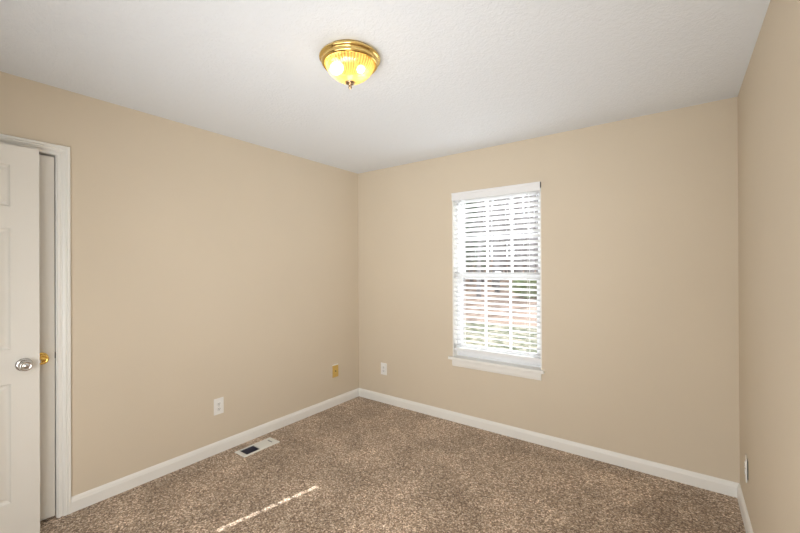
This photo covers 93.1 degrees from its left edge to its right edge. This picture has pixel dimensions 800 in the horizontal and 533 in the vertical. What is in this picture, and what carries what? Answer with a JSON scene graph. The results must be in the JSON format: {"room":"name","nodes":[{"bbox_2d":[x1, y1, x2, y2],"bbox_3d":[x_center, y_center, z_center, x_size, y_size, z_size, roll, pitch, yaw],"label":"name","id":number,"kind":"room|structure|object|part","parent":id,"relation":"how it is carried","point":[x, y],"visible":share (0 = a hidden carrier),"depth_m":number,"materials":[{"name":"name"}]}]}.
{"room":"empty bedroom","nodes":[
{"label":"empty bedroom","id":0,"kind":"room"},
{"bbox_2d":[0,71,358,496],"bbox_3d":[-1.527,0.202,2.816,0.120,2.440,3.440,0,0,36],"label":"wall","id":1,"kind":"structure","parent":0,"point":[207,266],"depth_m":2.71,"materials":[{"name":"beige paint"}]},
{"bbox_2d":[0,134,70,517],"bbox_3d":[-2.215,0.368,1.868,0.138,2.112,0.885,0,0,36],"label":"door frame","id":2,"kind":"structure","parent":1,"relation":"attached to","point":[62,153],"depth_m":2.16,"materials":[{"name":"white paint"}]},
{"bbox_2d":[39,155,55,520],"bbox_3d":[-2.172,0.395,1.835,0.094,2.028,0.768,0,0,36],"label":"door","id":3,"kind":"structure","parent":1,"relation":"in","point":[46,163],"depth_m":2.12,"materials":[{"name":"white paint"}]},
{"bbox_3d":[-1.967,0.510,2.079,0.050,0.055,0.055,0,0,36],"label":"knob","id":4,"kind":"part","parent":3,"relation":"part of","materials":[{"name":"gold metal"}]},
{"bbox_2d":[71,388,358,512],"bbox_3d":[-1.174,1.378,3.172,0.014,0.087,2.449,0,0,36],"label":"baseboard","id":5,"kind":"structure","parent":1,"relation":"attached to","point":[90,497],"depth_m":2.73,"materials":[{"name":"white paint"}]},
{"bbox_2d":[214,397,223,415],"bbox_3d":[-1.384,1.068,2.893,0.010,0.122,0.076,0,0,36],"label":"electrical outlet","id":6,"kind":"object","parent":1,"relation":"attached to","point":[219,402],"visible":1,"depth_m":2.89,"materials":[{"name":"white plastic"}]},
{"bbox_2d":[332,364,337,377],"bbox_3d":[-0.660,1.065,3.871,0.014,0.130,0.080,0,0,36],"label":"wall plate","id":7,"kind":"object","parent":1,"relation":"attached to","point":[335,366],"visible":1,"depth_m":3.87,"materials":[{"name":"yellow plastic"}]},
{"bbox_2d":[0,0,769,173],"bbox_3d":[-0.865,-1.073,1.517,4.001,0.100,5.060,0,0,36],"label":"ceiling","id":8,"kind":"structure","parent":0,"point":[451,77],"depth_m":1.90,"materials":[{"name":"white paint"}]},
{"bbox_2d":[319,39,379,89],"bbox_3d":[-0.241,-0.941,1.830,0.294,0.170,0.294,0,0,-28],"label":"ceiling light","id":9,"kind":"object","parent":8,"relation":"attached to","point":[347,59],"visible":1,"depth_m":1.76,"materials":[{"name":"yellow glass"}]},
{"bbox_3d":[-0.307,-0.961,1.836,0.075,0.060,0.060,0,0,36],"label":"bulb","id":10,"kind":"part","parent":9,"relation":"part of","materials":[{"name":"beige glass"}]},
{"bbox_3d":[-0.241,-0.932,1.830,0.236,0.092,0.236,0,0,36],"label":"lamp shade","id":11,"kind":"part","parent":9,"relation":"part of","materials":[{"name":"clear glass"}]},
{"bbox_2d":[40,396,745,532],"bbox_3d":[-0.853,1.477,1.512,4.001,0.120,5.060,0,0,36],"label":"floor","id":12,"kind":"structure","parent":0,"point":[359,464],"depth_m":2.37,"materials":[{"name":"brown carpet"}]},
{"bbox_2d":[234,437,279,457],"bbox_3d":[-1.117,1.472,2.978,0.135,0.120,0.313,0,0,36],"label":"floor vent","id":13,"kind":"object","parent":12,"relation":"in","point":[268,442],"visible":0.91,"depth_m":2.99,"materials":[{"name":"white metal"}]},
{"bbox_2d":[358,97,739,482],"bbox_3d":[0.850,0.193,3.299,3.371,2.440,0.160,0,0,36],"label":"wall","id":14,"kind":"structure","parent":0,"point":[640,263],"depth_m":2.74,"materials":[{"name":"beige paint"}]},
{"bbox_2d":[381,362,386,374],"bbox_3d":[-0.170,1.067,3.947,0.076,0.122,0.010,0,0,36],"label":"electrical outlet","id":15,"kind":"object","parent":14,"relation":"attached to","point":[383,365],"visible":1,"depth_m":3.94,"materials":[{"name":"white plastic"}]},
{"bbox_2d":[448,188,544,380],"bbox_3d":[0.834,0.118,3.290,0.851,1.576,0.192,0,0,36],"label":"window","id":16,"kind":"structure","parent":14,"relation":"in","point":[489,363],"depth_m":3.32,"materials":[{"name":"white paint"}]},
{"bbox_2d":[451,181,540,361],"bbox_3d":[0.814,0.048,3.253,0.795,1.437,0.078,0,0,36],"label":"window blind","id":17,"kind":"object","parent":16,"relation":"attached to","point":[533,188],"visible":0.94,"depth_m":3.23,"materials":[{"name":"white plastic"}]},
{"bbox_3d":[0.579,0.062,3.441,0.002,1.356,0.049,0,0,36],"label":"ladder cord","id":18,"kind":"part","parent":17,"relation":"part of","materials":[{"name":"white fabric"}]},
{"bbox_3d":[0.824,0.753,3.261,0.771,0.028,0.048,0,0,36],"label":"rail","id":19,"kind":"part","parent":17,"relation":"part of","materials":[{"name":"white plastic"}]},
{"bbox_3d":[1.051,0.059,3.093,0.002,1.356,0.049,0,0,36],"label":"ladder cord","id":20,"kind":"part","parent":17,"relation":"part of","materials":[{"name":"white fabric"}]},
{"bbox_3d":[0.814,0.834,3.256,0.851,0.024,0.112,0,0,36],"label":"sill","id":21,"kind":"part","parent":16,"relation":"part of","materials":[{"name":"white paint"}]},
{"bbox_3d":[0.859,0.431,3.312,0.748,0.754,0.032,0,0,36],"label":"sash","id":22,"kind":"part","parent":16,"relation":"part of","materials":[{"name":"white plastic"}]},
{"bbox_2d":[463,280,536,350],"bbox_3d":[0.858,0.410,3.310,0.676,0.616,0.010,0,0,36],"label":"grille","id":23,"kind":"object","parent":16,"relation":"attached to","point":[510,281],"depth_m":3.37,"materials":[{"name":"white plastic"}]},
{"bbox_3d":[0.879,-0.268,3.345,0.748,0.730,0.030,0,0,36],"label":"sash","id":24,"kind":"part","parent":16,"relation":"part of","materials":[{"name":"white plastic"}]},
{"bbox_2d":[465,198,537,271],"bbox_3d":[0.878,-0.267,3.343,0.676,0.660,0.010,0,0,36],"label":"grille","id":25,"kind":"object","parent":16,"relation":"attached to","point":[504,198],"depth_m":3.40,"materials":[{"name":"white plastic"}]},
{"bbox_2d":[359,388,738,497],"bbox_3d":[0.803,1.369,3.226,3.131,0.087,0.014,0,0,36],"label":"baseboard","id":26,"kind":"structure","parent":14,"relation":"attached to","point":[726,487],"depth_m":2.85,"materials":[{"name":"white paint"}]},
{"bbox_2d":[738,0,799,532],"bbox_3d":[0.654,0.188,0.298,0.120,2.440,4.900,0,0,36],"label":"wall","id":27,"kind":"structure","parent":0,"point":[769,93],"depth_m":1.48,"materials":[{"name":"beige paint"}]},
{"bbox_2d":[737,483,753,532],"bbox_3d":[1.039,1.364,0.922,0.014,0.087,3.440,0,0,36],"label":"baseboard","id":28,"kind":"structure","parent":27,"relation":"attached to","point":[745,516],"depth_m":2.07,"materials":[{"name":"white paint"}]},
{"bbox_2d":[744,454,747,482],"bbox_3d":[1.865,1.088,2.041,0.013,0.122,0.076,0,0,36],"label":"electrical outlet","id":29,"kind":"object","parent":27,"relation":"attached to","point":[746,460],"visible":1,"depth_m":2.02,"materials":[{"name":"white plastic"}]},
{"bbox_3d":[1.865,1.088,2.040,0.006,0.122,0.076,0,0,40],"label":"plate","id":30,"kind":"part","parent":29,"relation":"part of","materials":[{"name":"white plastic"}]},
{"label":"outside","id":31,"kind":"structure","parent":0,"visible":0},
{"bbox_2d":[464,259,536,325],"bbox_3d":[21.348,0.045,50.528,100.000,4.475,79.500,0,0,36],"label":"ground","id":32,"kind":"structure","parent":31,"point":[527,319],"depth_m":19.79,"materials":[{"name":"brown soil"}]},
{"bbox_2d":[465,202,491,284],"bbox_3d":[5.954,-2.279,31.697,3.993,7.673,3.686,0,0,-26],"label":"pine tree","id":33,"kind":"object","parent":32,"relation":"on","point":[474,246],"visible":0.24,"depth_m":31.60,"materials":[{"name":"grey plant"}]},
{"bbox_2d":[467,201,493,296],"bbox_3d":[5.323,-5.881,24.383,2.966,15.776,3.241,0,0,-19],"label":"bare tree","id":34,"kind":"object","parent":32,"relation":"on","point":[478,280],"visible":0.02,"depth_m":24.24,"materials":[{"name":"grey plant"}]},
{"bbox_2d":[481,201,489,281],"bbox_3d":[7.508,-6.883,33.343,2.901,16.646,3.769,0,0,17],"label":"bare tree","id":35,"kind":"object","parent":32,"relation":"on","point":[482,280],"visible":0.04,"depth_m":33.43,"materials":[{"name":"grey plant"}]},
{"bbox_2d":[483,201,490,265],"bbox_3d":[12.640,-9.073,55.814,2.619,18.638,3.485,0,0,30],"label":"bare tree","id":36,"kind":"object","parent":32,"relation":"on","point":[484,201],"visible":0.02,"depth_m":55.88,"materials":[{"name":"grey plant"}]},
{"bbox_2d":[483,201,491,271],"bbox_3d":[9.515,-6.652,39.697,3.466,15.312,2.669,0,0,-45],"label":"bare tree","id":37,"kind":"object","parent":32,"relation":"on","point":[489,201],"visible":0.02,"depth_m":39.91,"materials":[{"name":"grey plant"}]},
{"bbox_2d":[483,199,504,286],"bbox_3d":[7.589,-8.683,29.232,2.917,20.756,3.881,0,0,-9],"label":"bare tree","id":38,"kind":"object","parent":32,"relation":"on","point":[501,199],"visible":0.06,"depth_m":29.20,"materials":[{"name":"grey plant"}]},
{"bbox_2d":[489,200,506,271],"bbox_3d":[9.324,-8.446,35.095,3.317,19.531,3.376,0,0,-22],"label":"bare tree","id":39,"kind":"object","parent":32,"relation":"on","point":[500,245],"visible":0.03,"depth_m":35.01,"materials":[{"name":"grey plant"}]},
{"bbox_2d":[488,199,510,291],"bbox_3d":[6.676,-6.455,26.319,2.698,16.606,2.865,0,0,25],"label":"bare tree","id":40,"kind":"object","parent":32,"relation":"on","point":[497,240],"visible":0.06,"depth_m":26.33,"materials":[{"name":"grey plant"}]},
{"bbox_2d":[502,204,506,271],"bbox_3d":[11.841,-6.478,43.228,2.005,14.509,2.760,0,0,27],"label":"bare tree","id":41,"kind":"object","parent":32,"relation":"on","point":[504,204],"visible":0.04,"depth_m":43.09,"materials":[{"name":"grey plant"}]},
{"bbox_2d":[500,196,526,280],"bbox_3d":[9.380,-7.940,30.242,3.560,19.040,2.676,0,0,-34],"label":"bare tree","id":42,"kind":"object","parent":32,"relation":"on","point":[515,255],"visible":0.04,"depth_m":30.34,"materials":[{"name":"grey plant"}]},
{"bbox_2d":[505,198,524,271],"bbox_3d":[10.402,-8.417,36.951,3.099,19.186,3.776,0,0,44],"label":"bare tree","id":43,"kind":"object","parent":32,"relation":"on","point":[509,255],"visible":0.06,"depth_m":37.07,"materials":[{"name":"grey plant"}]},
{"bbox_2d":[505,197,528,271],"bbox_3d":[8.732,-7.445,28.171,2.527,18.290,3.479,0,0,40],"label":"bare tree","id":44,"kind":"object","parent":32,"relation":"on","point":[519,239],"visible":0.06,"depth_m":27.97,"materials":[{"name":"grey plant"}]},
{"bbox_2d":[507,280,536,298],"bbox_3d":[7.609,1.203,22.404,2.426,1.499,2.438,0,0,-7],"label":"evergreen shrub","id":45,"kind":"object","parent":32,"relation":"on","point":[514,281],"visible":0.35,"depth_m":22.06,"materials":[{"name":"green plant"}]},
{"bbox_2d":[519,195,536,286],"bbox_3d":[8.901,-6.436,25.753,2.787,16.412,2.837,0,0,-42],"label":"bare tree","id":46,"kind":"object","parent":32,"relation":"on","point":[531,249],"visible":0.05,"depth_m":25.56,"materials":[{"name":"grey plant"}]},
{"bbox_2d":[521,196,536,271],"bbox_3d":[11.800,-7.010,34.757,2.338,16.639,3.111,0,0,-22],"label":"bare tree","id":47,"kind":"object","parent":32,"relation":"on","point":[525,244],"visible":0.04,"depth_m":34.69,"materials":[{"name":"grey plant"}]},
{"bbox_2d":[521,197,536,266],"bbox_3d":[14.839,-7.980,45.265,2.417,17.198,3.216,0,0,-14],"label":"bare tree","id":48,"kind":"object","parent":32,"relation":"on","point":[521,197],"visible":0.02,"depth_m":45.20,"materials":[{"name":"grey plant"}]},
{"bbox_2d":[523,196,536,271],"bbox_3d":[13.404,-5.953,36.781,3.216,14.205,2.476,0,0,-15],"label":"bare tree","id":49,"kind":"object","parent":32,"relation":"on","point":[534,196],"visible":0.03,"depth_m":37.04,"materials":[{"name":"grey plant"}]},
{"bbox_2d":[525,196,537,271],"bbox_3d":[8.677,-6.280,23.335,2.247,16.263,3.093,0,0,1],"label":"bare tree","id":50,"kind":"object","parent":32,"relation":"on","point":[530,196],"visible":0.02,"depth_m":23.29,"materials":[{"name":"grey plant"}]},
{"bbox_3d":[-1.325,0.197,0.454,3.251,2.440,0.120,0,0,36],"label":"wall","id":51,"kind":"structure","parent":0,"visible":0},
{"bbox_2d":[0,143,40,532],"bbox_3d":[-2.180,0.399,1.690,0.152,2.038,0.849,0,0,36],"label":"door","id":52,"kind":"structure","parent":51,"relation":"in","point":[20,361],"depth_m":1.95,"materials":[{"name":"white paint"}]},
{"bbox_3d":[-1.929,0.509,1.948,0.050,0.055,0.055,0,0,36],"label":"knob","id":53,"kind":"part","parent":52,"relation":"part of","materials":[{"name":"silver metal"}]},
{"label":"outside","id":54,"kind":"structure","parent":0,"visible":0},
{"bbox_2d":[464,323,536,352],"bbox_3d":[-5.314,2.211,14.404,100.000,0.225,10.300,0,0,36],"label":"lawn","id":55,"kind":"structure","parent":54,"point":[467,324],"depth_m":11.42,"materials":[{"name":"green plant"}]}
]}

